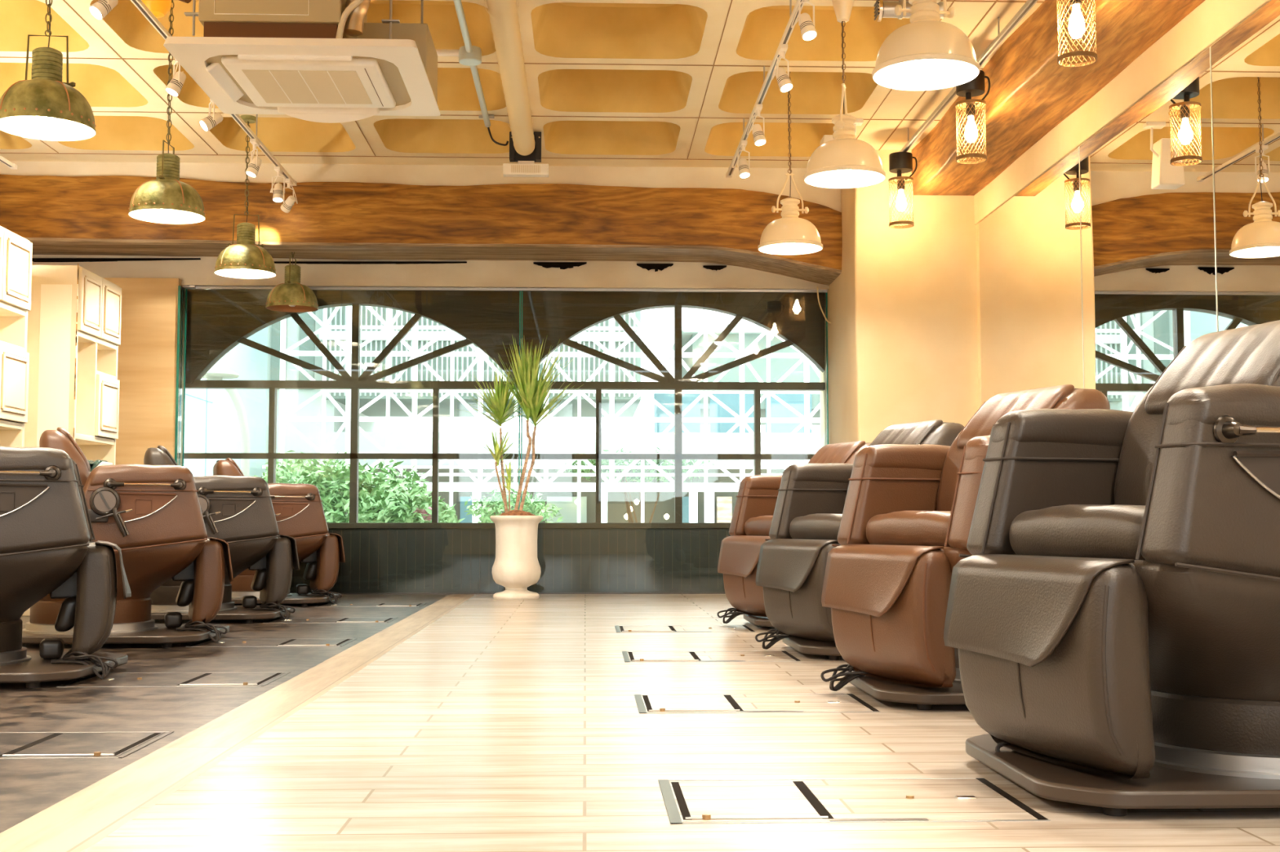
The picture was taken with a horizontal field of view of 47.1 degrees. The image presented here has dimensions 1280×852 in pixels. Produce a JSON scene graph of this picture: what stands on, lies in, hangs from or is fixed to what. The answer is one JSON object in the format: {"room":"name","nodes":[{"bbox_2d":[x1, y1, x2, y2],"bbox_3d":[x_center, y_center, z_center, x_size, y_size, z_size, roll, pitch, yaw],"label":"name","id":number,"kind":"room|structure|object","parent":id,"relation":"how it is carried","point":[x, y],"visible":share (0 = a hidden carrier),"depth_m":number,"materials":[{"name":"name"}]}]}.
{"room":"salon","nodes":[
{"label":"salon","id":0,"kind":"room"},
{"bbox_2d":[102,277,185,466],"bbox_3d":[-4.612,0.081,11.411,2.030,2.460,0.210,0,-4,-2],"label":"wall","id":1,"kind":"structure","parent":0,"point":[148,348],"depth_m":11.37,"materials":[{"name":"beige paint"}]},
{"bbox_2d":[0,594,449,833],"bbox_3d":[-3.393,0.896,4.327,4.345,0.100,15.000,0,-4,-2],"label":"floor","id":2,"kind":"structure","parent":0,"point":[28,787],"depth_m":4.75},
{"bbox_2d":[0,226,32,447],"bbox_3d":[-3.534,0.001,7.699,0.349,2.131,0.824,0,-4,-2],"label":"tall cabinet","id":3,"kind":"object","parent":2,"relation":"on","point":[15,251],"visible":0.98,"depth_m":7.97,"materials":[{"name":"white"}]},
{"bbox_2d":[0,446,131,688],"bbox_3d":[-2.479,0.414,5.346,1.178,0.997,0.995,1,-4,-19],"label":"salon chair","id":4,"kind":"object","parent":2,"relation":"on","point":[47,546],"visible":1,"depth_m":5.14,"materials":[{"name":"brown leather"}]},
{"bbox_2d":[22,263,121,616],"bbox_3d":[-3.593,0.101,9.284,0.349,2.140,0.804,0,-4,-2],"label":"tall cabinet","id":5,"kind":"object","parent":2,"relation":"on","point":[73,336],"visible":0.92,"depth_m":8.96,"materials":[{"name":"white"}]},
{"bbox_2d":[0,731,173,759],"bbox_3d":[-1.590,0.804,3.699,0.700,0.021,0.440,0,-4,-2],"label":"floor hatch","id":6,"kind":"object","parent":2,"relation":"on","point":[13,745],"visible":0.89,"depth_m":3.69,"materials":[{"name":"silver metal"}]},
{"bbox_2d":[22,426,233,648],"bbox_3d":[-2.539,0.520,6.952,1.178,0.997,0.995,1,-4,-19],"label":"salon chair","id":7,"kind":"object","parent":2,"relation":"on","point":[153,513],"visible":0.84,"depth_m":6.71,"materials":[{"name":"brown leather"}]},
{"bbox_2d":[57,426,90,471],"bbox_3d":[-2.680,0.117,6.945,0.140,0.200,0.410,1,-4,-19],"label":"pillow","id":8,"kind":"object","parent":7,"relation":"on","point":[62,431],"depth_m":6.76,"materials":[{"name":"brown leather"}]},
{"bbox_2d":[57,671,290,687],"bbox_3d":[-1.648,0.906,5.244,0.700,0.021,0.460,0,-4,-2],"label":"floor hatch","id":9,"kind":"object","parent":2,"relation":"on","point":[112,679],"visible":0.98,"depth_m":5.21,"materials":[{"name":"silver metal"}]},
{"bbox_2d":[174,285,185,466],"bbox_3d":[-3.584,0.104,11.399,0.018,2.387,0.146,0,-4,-2],"label":"glass fin","id":10,"kind":"object","parent":2,"relation":"on","point":[180,290],"visible":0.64,"depth_m":11.41,"materials":[{"name":"teal"}]},
{"bbox_2d":[143,445,299,623],"bbox_3d":[-2.598,0.625,8.547,1.178,0.997,0.995,1,-4,-19],"label":"salon chair","id":11,"kind":"object","parent":2,"relation":"on","point":[238,511],"visible":0.57,"depth_m":8.30,"materials":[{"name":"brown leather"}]},
{"bbox_2d":[157,445,177,466],"bbox_3d":[-2.740,0.222,8.540,0.140,0.200,0.410,1,-4,-19],"label":"pillow","id":12,"kind":"object","parent":11,"relation":"on","point":[162,449],"depth_m":8.35,"materials":[{"name":"grey leather"}]},
{"bbox_2d":[0,594,475,851],"bbox_3d":[-1.122,0.902,4.412,0.200,0.100,15.000,0,-4,-2],"label":"floor border","id":13,"kind":"structure","parent":2,"relation":"on","point":[82,820],"depth_m":3.49,"materials":[{"name":"beige wood"}]},
{"bbox_2d":[186,638,356,647],"bbox_3d":[-1.708,1.012,6.850,0.700,0.021,0.440,0,-4,-2],"label":"floor hatch","id":14,"kind":"object","parent":2,"relation":"on","point":[320,642],"visible":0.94,"depth_m":6.83,"materials":[{"name":"silver metal"}]},
{"bbox_2d":[213,457,345,606],"bbox_3d":[-2.659,0.731,10.163,1.178,0.997,0.995,1,-4,-19],"label":"salon chair","id":15,"kind":"object","parent":2,"relation":"on","point":[299,512],"visible":0.54,"depth_m":9.93,"materials":[{"name":"brown leather"}]},
{"bbox_2d":[226,457,244,475],"bbox_3d":[-2.800,0.329,10.156,0.140,0.200,0.410,1,-4,-19],"label":"pillow","id":16,"kind":"object","parent":15,"relation":"on","point":[228,460],"depth_m":9.96,"materials":[{"name":"brown leather"}]},
{"bbox_2d":[264,617,397,622],"bbox_3d":[-1.766,1.115,8.415,0.700,0.021,0.420,0,-4,-2],"label":"floor hatch","id":17,"kind":"object","parent":2,"relation":"on","point":[278,620],"visible":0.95,"depth_m":8.37,"materials":[{"name":"silver metal"}]},
{"bbox_2d":[314,603,426,607],"bbox_3d":[-1.824,1.218,9.981,0.700,0.021,0.400,0,-4,-2],"label":"floor hatch","id":18,"kind":"object","parent":2,"relation":"on","point":[326,605],"visible":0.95,"depth_m":9.95,"materials":[{"name":"silver metal"}]},
{"bbox_2d":[182,288,828,593],"bbox_3d":[-1.041,0.117,11.587,5.086,2.387,0.016,0,-4,-2],"label":"glass wall","id":19,"kind":"structure","parent":2,"relation":"on","point":[186,290],"depth_m":11.59,"materials":[{"name":"teal"}]},
{"bbox_2d":[0,160,840,212],"bbox_3d":[-2.055,-1.713,11.529,7.140,0.455,0.980,0,-4,-2],"label":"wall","id":20,"kind":"structure","parent":0,"point":[771,180],"depth_m":11.08,"materials":[{"name":"white paint"}]},
{"bbox_2d":[265,252,318,312],"bbox_3d":[-2.667,-1.160,11.259,0.393,0.524,0.393,0,-4,-2],"label":"pendant lamp","id":21,"kind":"object","parent":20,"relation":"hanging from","point":[290,296],"visible":0.95,"depth_m":11.15,"materials":[{"name":"brown metal"}]},
{"bbox_2d":[0,174,842,285],"bbox_3d":[-2.047,-1.500,11.307,7.140,0.705,0.655,0,-4,-2],"label":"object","id":22,"kind":"structure","parent":20,"relation":"attached to","point":[70,215],"depth_m":11.04,"materials":[{"name":"brown wood"}]},
{"bbox_2d":[31,254,829,290],"bbox_3d":[-2.256,-1.252,11.639,7.532,0.311,0.185,0,-4,-2],"label":"ceiling","id":23,"kind":"structure","parent":0,"point":[197,271],"depth_m":11.60,"materials":[{"name":"white paint"}]},
{"bbox_2d":[184,286,826,293],"bbox_3d":[-1.051,-1.090,11.666,5.100,0.029,0.040,0,-4,-2],"label":"header rail","id":24,"kind":"object","parent":23,"relation":"attached to","point":[197,287],"visible":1,"depth_m":11.65,"materials":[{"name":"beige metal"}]},
{"bbox_2d":[0,0,1044,168],"bbox_3d":[-1.262,-2.634,4.780,8.220,0.504,14.720,0,-4,-2],"label":"ceiling","id":25,"kind":"structure","parent":0,"point":[646,83],"depth_m":9.51,"materials":[{"name":"paint"}]},
{"bbox_2d":[0,0,96,141],"bbox_3d":[-2.475,-1.766,6.141,0.393,1.059,0.393,0,-4,-1],"label":"pendant lamp","id":26,"kind":"object","parent":25,"relation":"hanging from","point":[44,107],"visible":1,"depth_m":6.07,"materials":[{"name":"gold metal"}]},
{"bbox_2d":[128,0,205,224],"bbox_3d":[-2.541,-1.796,7.926,0.393,1.344,0.393,0,-4,-2],"label":"pendant lamp","id":27,"kind":"object","parent":25,"relation":"hanging from","point":[165,199],"visible":0.95,"depth_m":7.83,"materials":[{"name":"gold metal"}]},
{"bbox_2d":[130,0,297,186],"bbox_3d":[-2.407,-2.173,6.493,0.044,0.199,8.842,0,-4,-2],"label":"track rail","id":28,"kind":"object","parent":25,"relation":"hanging from","point":[140,5],"visible":0.56,"depth_m":9.13,"materials":[{"name":"white metal"}]},
{"bbox_2d":[88,0,118,20],"bbox_3d":[-2.416,-1.945,6.617,0.112,0.243,0.135,0,-4,-2],"label":"track spotlight","id":29,"kind":"object","parent":28,"relation":"hanging from","point":[100,9],"visible":1,"depth_m":6.58,"materials":[{"name":"white plastic"}]},
{"bbox_2d":[165,58,186,96],"bbox_3d":[-2.460,-1.868,7.785,0.099,0.244,0.134,0,-4,-2],"label":"track spotlight","id":30,"kind":"object","parent":28,"relation":"hanging from","point":[174,87],"visible":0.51,"depth_m":7.75,"materials":[{"name":"white plastic"}]},
{"bbox_2d":[200,98,222,131],"bbox_3d":[-2.485,-1.823,8.505,0.116,0.240,0.129,-1,-4,13],"label":"track spotlight","id":31,"kind":"object","parent":28,"relation":"hanging from","point":[210,122],"visible":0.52,"depth_m":8.48,"materials":[{"name":"white plastic"}]},
{"bbox_2d":[245,138,262,177],"bbox_3d":[-2.528,-1.748,9.610,0.096,0.244,0.134,0,-4,-2],"label":"track spotlight","id":32,"kind":"object","parent":28,"relation":"hanging from","point":[252,171],"visible":1,"depth_m":9.58,"materials":[{"name":"white plastic"}]},
{"bbox_2d":[270,166,284,202],"bbox_3d":[-2.563,-1.699,10.366,0.086,0.241,0.157,2,-4,-32],"label":"track spotlight","id":33,"kind":"object","parent":28,"relation":"hanging from","point":[277,196],"visible":1,"depth_m":10.33,"materials":[{"name":"white plastic"}]},
{"bbox_2d":[280,178,297,213],"bbox_3d":[-2.568,-1.677,10.719,0.118,0.240,0.140,0,-4,-2],"label":"track spotlight","id":34,"kind":"object","parent":28,"relation":"hanging from","point":[286,206],"visible":0.95,"depth_m":10.68,"materials":[{"name":"white plastic"}]},
{"bbox_2d":[214,115,275,279],"bbox_3d":[-2.609,-1.532,9.731,0.393,1.054,0.393,0,-4,-4],"label":"pendant lamp","id":35,"kind":"object","parent":25,"relation":"hanging from","point":[246,259],"visible":0.96,"depth_m":9.66,"materials":[{"name":"gold metal"}]},
{"bbox_2d":[163,0,440,123],"bbox_3d":[-1.588,-1.897,6.885,1.203,0.703,1.090,0,-4,-2],"label":"air conditioner","id":36,"kind":"object","parent":25,"relation":"hanging from","point":[311,60],"visible":1,"depth_m":6.58,"materials":[{"name":"white plastic"}]},
{"bbox_2d":[241,70,372,104],"bbox_3d":[-1.547,-1.585,6.866,0.510,0.004,0.520,0,-4,-2],"label":"grille","id":37,"kind":"object","parent":36,"relation":"attached to","point":[269,86],"depth_m":6.85,"materials":[{"name":"white plastic"}]},
{"bbox_2d":[435,0,508,146],"bbox_3d":[-1.055,-2.251,5.876,0.616,0.114,8.501,0,-4,-2],"label":"conduit pipe","id":38,"kind":"object","parent":25,"relation":"attached to","point":[468,55],"visible":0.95,"depth_m":8.30,"materials":[{"name":"white metal"}]},
{"bbox_2d":[484,0,534,155],"bbox_3d":[-0.622,-2.204,5.588,0.172,0.172,8.900,0,-4,-2],"label":"ceiling pipe","id":39,"kind":"object","parent":25,"relation":"attached to","point":[504,16],"visible":1,"depth_m":8.15,"materials":[{"name":"beige metal"}]},
{"bbox_2d":[509,131,541,162],"bbox_3d":[-0.790,-1.931,10.112,0.217,0.206,0.089,0,-4,-2],"label":"bracket","id":40,"kind":"object","parent":25,"relation":"attached to","point":[535,156],"visible":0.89,"depth_m":10.08,"materials":[{"name":"black metal"}]},
{"bbox_2d":[502,160,548,177],"bbox_3d":[-0.785,-1.775,10.094,0.312,0.107,0.084,0,-4,-2],"label":"grille","id":41,"kind":"object","parent":40,"relation":"attached to","point":[523,168],"visible":1,"depth_m":10.05,"materials":[{"name":"white plastic"}]},
{"bbox_2d":[725,0,804,177],"bbox_3d":[0.815,-2.192,6.509,0.044,0.159,8.632,0,-4,-2],"label":"track rail","id":42,"kind":"object","parent":25,"relation":"hanging from","point":[788,32],"visible":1,"depth_m":8.50,"materials":[{"name":"white metal"}]},
{"bbox_2d":[732,140,750,178],"bbox_3d":[0.686,-1.776,9.807,0.092,0.242,0.150,1,-4,-19],"label":"track spotlight","id":43,"kind":"object","parent":42,"relation":"hanging from","point":[744,170],"visible":1,"depth_m":9.77,"materials":[{"name":"white plastic"}]},
{"bbox_2d":[746,103,766,146],"bbox_3d":[0.718,-1.831,8.968,0.089,0.243,0.147,1,-4,-17],"label":"track spotlight","id":44,"kind":"object","parent":42,"relation":"hanging from","point":[759,139],"visible":1,"depth_m":8.94,"materials":[{"name":"white plastic"}]},
{"bbox_2d":[770,44,792,92],"bbox_3d":[0.764,-1.904,7.851,0.087,0.244,0.143,1,-4,-14],"label":"track spotlight","id":45,"kind":"object","parent":42,"relation":"hanging from","point":[784,84],"visible":1,"depth_m":7.82,"materials":[{"name":"white plastic"}]},
{"bbox_2d":[791,0,817,40],"bbox_3d":[0.791,-1.959,7.014,0.090,0.244,0.147,1,-4,-18],"label":"track spotlight","id":46,"kind":"object","parent":42,"relation":"hanging from","point":[808,32],"visible":1,"depth_m":6.98,"materials":[{"name":"white plastic"}]},
{"bbox_2d":[757,71,822,254],"bbox_3d":[0.950,-1.746,9.307,0.410,1.261,0.410,1,-4,-8],"label":"pendant lamp","id":47,"kind":"object","parent":25,"relation":"hanging from","point":[790,234],"visible":0.9,"depth_m":9.22,"materials":[{"name":"white metal"}]},
{"bbox_2d":[804,0,885,188],"bbox_3d":[1.030,-1.726,7.413,0.410,0.971,0.410,-1,-4,19],"label":"pendant lamp","id":48,"kind":"object","parent":25,"relation":"hanging from","point":[844,162],"visible":1,"depth_m":7.34,"materials":[{"name":"white metal"}]},
{"bbox_2d":[874,0,944,22],"bbox_3d":[1.385,-2.138,7.513,0.354,0.135,0.124,0,-4,-2],"label":"vent cap","id":49,"kind":"object","parent":25,"relation":"attached to","point":[883,9],"visible":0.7,"depth_m":7.48,"materials":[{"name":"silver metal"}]},
{"bbox_2d":[871,0,980,90],"bbox_3d":[1.104,-1.839,5.698,0.410,0.971,0.410,1,-4,-8],"label":"pendant lamp","id":50,"kind":"object","parent":25,"relation":"hanging from","point":[926,53],"visible":1,"depth_m":5.63,"materials":[{"name":"white metal"}]},
{"bbox_2d":[898,0,1038,151],"bbox_3d":[1.974,-2.218,6.268,0.044,0.139,8.062,0,-4,-2],"label":"track rail","id":51,"kind":"object","parent":25,"relation":"hanging from","point":[1028,4],"visible":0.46,"depth_m":8.06,"materials":[{"name":"silver metal"}]},
{"bbox_2d":[888,151,917,228],"bbox_3d":[1.817,-1.640,10.205,0.172,0.506,0.172,4,-5,-43],"label":"lamp","id":52,"kind":"object","parent":51,"relation":"hanging from","point":[900,162],"visible":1,"depth_m":10.17,"materials":[{"name":"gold metal"}]},
{"bbox_2d":[955,70,990,164],"bbox_3d":[1.886,-1.761,8.360,0.172,0.506,0.172,4,-5,-43],"label":"lamp","id":53,"kind":"object","parent":51,"relation":"hanging from","point":[975,87],"visible":0.98,"depth_m":8.33,"materials":[{"name":"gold metal"}]},
{"bbox_2d":[1057,0,1097,67],"bbox_3d":[1.953,-1.880,6.565,0.172,0.506,0.172,4,-5,-43],"label":"lamp","id":54,"kind":"object","parent":51,"relation":"hanging from","point":[1076,27],"visible":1,"depth_m":6.54,"materials":[{"name":"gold metal"}]},
{"bbox_2d":[82,594,1279,851],"bbox_3d":[0.914,0.907,4.487,3.875,0.100,15.000,0,-4,-2],"label":"floor","id":55,"kind":"structure","parent":0,"point":[499,725],"depth_m":3.50,"materials":[{"name":"beige wood"}]},
{"bbox_2d":[489,510,542,599],"bbox_3d":[-0.917,0.950,10.885,0.394,0.656,0.394,0,-4,-2],"label":"urn planter","id":56,"kind":"object","parent":55,"relation":"on","point":[516,567],"visible":1,"depth_m":10.75,"materials":[{"name":"ceramic"}]},
{"bbox_2d":[457,334,583,513],"bbox_3d":[-0.904,-0.011,10.964,0.893,1.348,0.726,-1,-4,9],"label":"dracaena plant","id":57,"kind":"object","parent":56,"relation":"in","point":[531,393],"visible":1,"depth_m":10.91,"materials":[{"name":"green plant"}]},
{"bbox_2d":[340,592,725,594],"bbox_3d":[-1.041,1.314,11.508,5.080,0.012,0.024,0,-4,-2],"label":"channel","id":58,"kind":"object","parent":55,"relation":"on","point":[357,593],"visible":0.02,"depth_m":11.51,"materials":[{"name":"grey metal"}]},
{"bbox_2d":[614,625,755,632],"bbox_3d":[0.228,1.071,7.745,0.715,0.021,0.470,0,-4,-2],"label":"floor hatch","id":59,"kind":"object","parent":55,"relation":"on","point":[647,628],"visible":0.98,"depth_m":7.73,"materials":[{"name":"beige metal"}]},
{"bbox_2d":[622,651,800,662],"bbox_3d":[0.287,0.966,6.150,0.715,0.021,0.470,0,-4,-2],"label":"floor hatch","id":60,"kind":"object","parent":55,"relation":"on","point":[628,656],"visible":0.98,"depth_m":6.13,"materials":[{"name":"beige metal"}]},
{"bbox_2d":[634,693,880,713],"bbox_3d":[0.346,0.861,4.559,0.715,0.021,0.460,0,-4,-2],"label":"floor hatch","id":61,"kind":"object","parent":55,"relation":"on","point":[717,703],"visible":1,"depth_m":4.53,"materials":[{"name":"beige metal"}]},
{"bbox_2d":[716,440,871,626],"bbox_3d":[1.071,0.586,7.986,1.248,1.000,0.936,1,-4,-11],"label":"salon chair","id":62,"kind":"object","parent":55,"relation":"on","point":[757,496],"visible":0.32,"depth_m":7.93,"materials":[{"name":"brown leather"}]},
{"bbox_2d":[744,515,773,536],"bbox_3d":[0.927,0.547,7.940,0.598,0.126,0.524,2,-4,-22],"label":"seat cushion","id":63,"kind":"object","parent":62,"relation":"on","point":[754,526],"depth_m":7.89,"materials":[{"name":"brown leather"}]},
{"bbox_2d":[808,440,865,463],"bbox_3d":[1.055,0.188,8.016,0.201,0.200,0.410,2,-4,-22],"label":"backrest","id":64,"kind":"object","parent":62,"relation":"on","point":[843,452],"depth_m":7.95,"materials":[{"name":"brown leather"}]},
{"bbox_2d":[657,777,1050,824],"bbox_3d":[0.406,0.757,2.974,0.715,0.021,0.460,0,-4,-2],"label":"floor hatch","id":65,"kind":"object","parent":55,"relation":"on","point":[920,799],"visible":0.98,"depth_m":2.93,"materials":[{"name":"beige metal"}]},
{"bbox_2d":[755,419,964,660],"bbox_3d":[1.165,0.481,6.373,1.222,0.997,1.011,2,-4,-22],"label":"salon chair","id":66,"kind":"object","parent":55,"relation":"on","point":[807,515],"visible":0.41,"depth_m":6.25,"materials":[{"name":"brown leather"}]},
{"bbox_2d":[789,513,842,540],"bbox_3d":[1.007,0.441,6.315,0.598,0.126,0.524,2,-4,-22],"label":"seat cushion","id":67,"kind":"object","parent":66,"relation":"on","point":[802,526],"depth_m":6.21,"materials":[{"name":"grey leather"}]},
{"bbox_2d":[870,419,942,445],"bbox_3d":[1.136,0.080,6.391,0.201,0.200,0.410,2,-4,-22],"label":"backrest","id":68,"kind":"object","parent":66,"relation":"on","point":[915,433],"depth_m":6.32,"materials":[{"name":"grey leather"}]},
{"bbox_2d":[820,384,1110,710],"bbox_3d":[1.216,0.374,4.766,1.199,1.000,0.945,1,-4,-11],"label":"salon chair","id":69,"kind":"object","parent":55,"relation":"on","point":[906,520],"visible":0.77,"depth_m":4.59,"materials":[{"name":"brown leather"}]},
{"bbox_2d":[866,511,951,546],"bbox_3d":[1.097,0.335,4.721,0.598,0.126,0.524,2,-4,-22],"label":"seat cushion","id":70,"kind":"object","parent":69,"relation":"on","point":[918,528],"depth_m":4.59,"materials":[{"name":"brown leather"}]},
{"bbox_2d":[957,384,1074,448],"bbox_3d":[1.225,-0.025,4.797,0.201,0.200,0.410,2,-4,-22],"label":"backrest","id":71,"kind":"object","parent":69,"relation":"on","point":[981,424],"depth_m":4.81,"materials":[{"name":"brown leather"}]},
{"bbox_2d":[943,320,1279,816],"bbox_3d":[1.302,0.272,3.200,1.166,0.997,0.975,1,-4,-17],"label":"salon chair","id":72,"kind":"object","parent":55,"relation":"on","point":[1113,618],"visible":1,"depth_m":2.91,"materials":[{"name":"brown leather"}]},
{"bbox_2d":[1009,504,1146,560],"bbox_3d":[1.171,0.232,3.151,0.598,0.126,0.524,1,-4,-17],"label":"seat cushion","id":73,"kind":"object","parent":72,"relation":"on","point":[1074,531],"depth_m":3.03,"materials":[{"name":"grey leather"}]},
{"bbox_2d":[1144,320,1279,414],"bbox_3d":[1.303,-0.129,3.216,0.201,0.200,0.410,1,-4,-17],"label":"backrest","id":74,"kind":"object","parent":72,"relation":"on","point":[1250,354],"depth_m":3.21,"materials":[{"name":"brown leather"}]},
{"bbox_2d":[819,293,826,448],"bbox_3d":[2.127,-0.650,12.031,1.260,4.000,0.350,0,-4,-2],"label":"wall","id":75,"kind":"structure","parent":0,"point":[823,440],"depth_m":12.06,"materials":[{"name":"white paint"}]},
{"bbox_2d":[185,289,825,383],"bbox_3d":[-1.119,-0.910,11.867,6.640,1.169,0.130,0,-4,-2],"label":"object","id":76,"kind":"structure","parent":75,"relation":"in","point":[217,319],"depth_m":11.80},
{"bbox_2d":[183,303,516,523],"bbox_3d":[-2.514,-0.103,11.762,3.047,1.796,0.110,0,-4,-2],"label":"window","id":77,"kind":"structure","parent":76,"relation":"attached to","point":[356,382],"depth_m":11.74,"materials":[{"name":"brown"}]},
{"bbox_2d":[516,305,825,523],"bbox_3d":[0.554,-0.096,11.876,3.093,1.796,0.110,0,-4,-2],"label":"window","id":78,"kind":"structure","parent":76,"relation":"attached to","point":[667,382],"depth_m":11.83,"materials":[{"name":"brown"}]},
{"bbox_2d":[289,528,730,593],"bbox_3d":[-1.119,1.065,11.736,6.640,0.539,0.133,0,-4,-2],"label":"wall","id":79,"kind":"structure","parent":75,"relation":"attached to","point":[377,560],"depth_m":11.68,"materials":[{"name":"grey"}]},
{"bbox_2d":[326,523,730,528],"bbox_3d":[-1.118,0.797,11.739,6.640,0.045,0.160,0,-4,-2],"label":"trim","id":80,"kind":"structure","parent":75,"relation":"attached to","point":[331,526],"depth_m":11.68,"materials":[{"name":"brown"}]},
{"bbox_2d":[820,150,978,444],"bbox_3d":[1.972,-0.323,11.327,0.912,3.295,1.612,0,-4,-2],"label":"wall pillar","id":81,"kind":"structure","parent":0,"point":[903,335],"depth_m":10.57,"materials":[{"name":"paint"}]},
{"bbox_2d":[976,0,1271,408],"bbox_3d":[2.751,-0.762,4.666,0.200,3.255,15.000,0,-4,-2],"label":"wall","id":82,"kind":"structure","parent":0,"point":[977,224],"depth_m":10.52,"materials":[{"name":"paint"}]},
{"bbox_2d":[978,146,1084,405],"bbox_3d":[2.469,-0.226,9.347,0.010,2.600,2.144,0,-4,-2],"label":"wall mirror","id":83,"kind":"object","parent":82,"relation":"attached to","point":[1030,246],"visible":0.57,"depth_m":9.18,"materials":[{"name":"white mirror"}]},
{"bbox_2d":[911,0,1205,195],"bbox_3d":[2.448,-2.277,3.957,0.485,0.346,13.410,0,-4,-2],"label":"ceiling beam","id":84,"kind":"structure","parent":82,"relation":"attached to","point":[1030,94],"depth_m":8.08,"materials":[{"name":"brown wood"}]},
{"bbox_2d":[973,0,1271,225],"bbox_3d":[2.679,-2.005,3.943,0.022,0.220,13.400,0,-4,-2],"label":"trim","id":85,"kind":"structure","parent":82,"relation":"attached to","point":[1212,20],"depth_m":7.67,"materials":[{"name":"paint"}]},
{"bbox_2d":[1080,46,1218,412],"bbox_3d":[2.542,-0.354,7.398,0.010,2.600,1.754,0,-4,-2],"label":"wall mirror","id":86,"kind":"object","parent":82,"relation":"attached to","point":[1147,178],"visible":0.46,"depth_m":7.33,"materials":[{"name":"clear mirror"}]},
{"bbox_2d":[1211,0,1279,331],"bbox_3d":[2.607,-0.470,5.643,0.010,2.600,1.754,0,-4,-2],"label":"wall mirror","id":87,"kind":"object","parent":82,"relation":"attached to","point":[1246,61],"visible":0.4,"depth_m":6.23,"materials":[{"name":"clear mirror"}]},
{"label":"outside","id":88,"kind":"structure","parent":0,"visible":0},
{"bbox_3d":[-1.528,3.344,40.940,80.000,0.070,57.800,0,-4,-2],"label":"ground","id":89,"kind":"structure","parent":88,"visible":0},
{"bbox_2d":[183,326,267,477],"bbox_3d":[-9.785,-3.243,25.913,5.556,11.000,4.020,0,-4,-2],"label":"glass tower","id":90,"kind":"structure","parent":89,"relation":"on","point":[211,424],"depth_m":24.95,"materials":[{"name":"grey glass"}]},
{"bbox_2d":[201,364,249,475],"bbox_3d":[-5.454,0.551,18.815,0.655,2.694,0.655,-3,-5,43],"label":"street lamp","id":91,"kind":"object","parent":89,"relation":"on","point":[217,372],"visible":0.58,"depth_m":18.81,"materials":[{"name":"grey paint"}]},
{"bbox_2d":[253,450,349,511],"bbox_3d":[-4.755,1.153,20.417,1.530,1.618,1.440,0,-4,-2],"label":"shrub","id":92,"kind":"object","parent":89,"relation":"on","point":[303,467],"visible":0.11,"depth_m":20.20,"materials":[{"name":"green plant"}]},
{"bbox_2d":[251,451,464,523],"bbox_3d":[-3.374,1.015,16.850,2.762,1.447,1.498,0,-4,-2],"label":"shrub","id":93,"kind":"object","parent":89,"relation":"on","point":[324,479],"visible":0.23,"depth_m":16.61,"materials":[{"name":"green plant"}]},
{"bbox_2d":[344,481,458,523],"bbox_3d":[-2.444,1.091,15.084,1.151,1.048,1.461,0,-4,-2],"label":"shrub","id":94,"kind":"object","parent":89,"relation":"on","point":[401,506],"visible":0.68,"depth_m":14.76,"materials":[{"name":"green plant"}]},
{"bbox_2d":[265,306,640,472],"bbox_3d":[-4.710,-4.086,32.135,9.350,10.500,6.100,0,-4,-2],"label":"office building","id":95,"kind":"structure","parent":89,"relation":"on","point":[294,398],"depth_m":29.12,"materials":[{"name":"grey"}]},
{"bbox_2d":[265,431,820,466],"bbox_3d":[-1.112,0.539,29.934,18.000,0.700,1.950,0,-4,-2],"label":"wall","id":96,"kind":"structure","parent":95,"relation":"attached to","point":[293,442],"depth_m":28.93,"materials":[{"name":"grey metal"}]},
{"bbox_2d":[653,324,820,432],"bbox_3d":[3.893,-0.779,32.664,7.400,2.270,5.250,0,-4,-2],"label":"building","id":97,"kind":"structure","parent":96,"relation":"on","point":[779,366],"depth_m":30.20,"materials":[{"name":"grey metal"}]},
{"bbox_2d":[464,488,563,523],"bbox_3d":[-2.113,1.620,24.240,1.513,1.200,1.464,-4,-5,45],"label":"shrub","id":98,"kind":"object","parent":89,"relation":"on","point":[534,506],"visible":0.47,"depth_m":24.08,"materials":[{"name":"green plant"}]},
{"bbox_2d":[262,465,788,523],"bbox_3d":[-0.261,1.511,25.815,12.600,1.600,0.500,0,-4,-2],"label":"bridge","id":99,"kind":"structure","parent":89,"relation":"on","point":[476,488],"depth_m":25.62,"materials":[{"name":"white metal"}]},
{"bbox_2d":[284,468,784,523],"bbox_3d":[-0.057,1.646,28.397,14.000,1.670,0.748,0,-4,-2],"label":"building","id":100,"kind":"structure","parent":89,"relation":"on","point":[724,502],"depth_m":28.54,"materials":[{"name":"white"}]},
{"bbox_2d":[277,306,820,523],"bbox_3d":[0.338,-1.861,27.017,13.678,8.386,0.954,0,-4,-2],"label":"frame","id":101,"kind":"object","parent":89,"relation":"on","point":[806,420],"visible":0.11,"depth_m":26.75,"materials":[{"name":"white metal"}]},
{"bbox_2d":[557,446,716,523],"bbox_3d":[-0.049,1.414,27.683,3.014,2.056,0.525,0,-4,-2],"label":"tree","id":102,"kind":"object","parent":89,"relation":"on","point":[604,462],"visible":0.38,"depth_m":27.62,"materials":[{"name":"green plant"}]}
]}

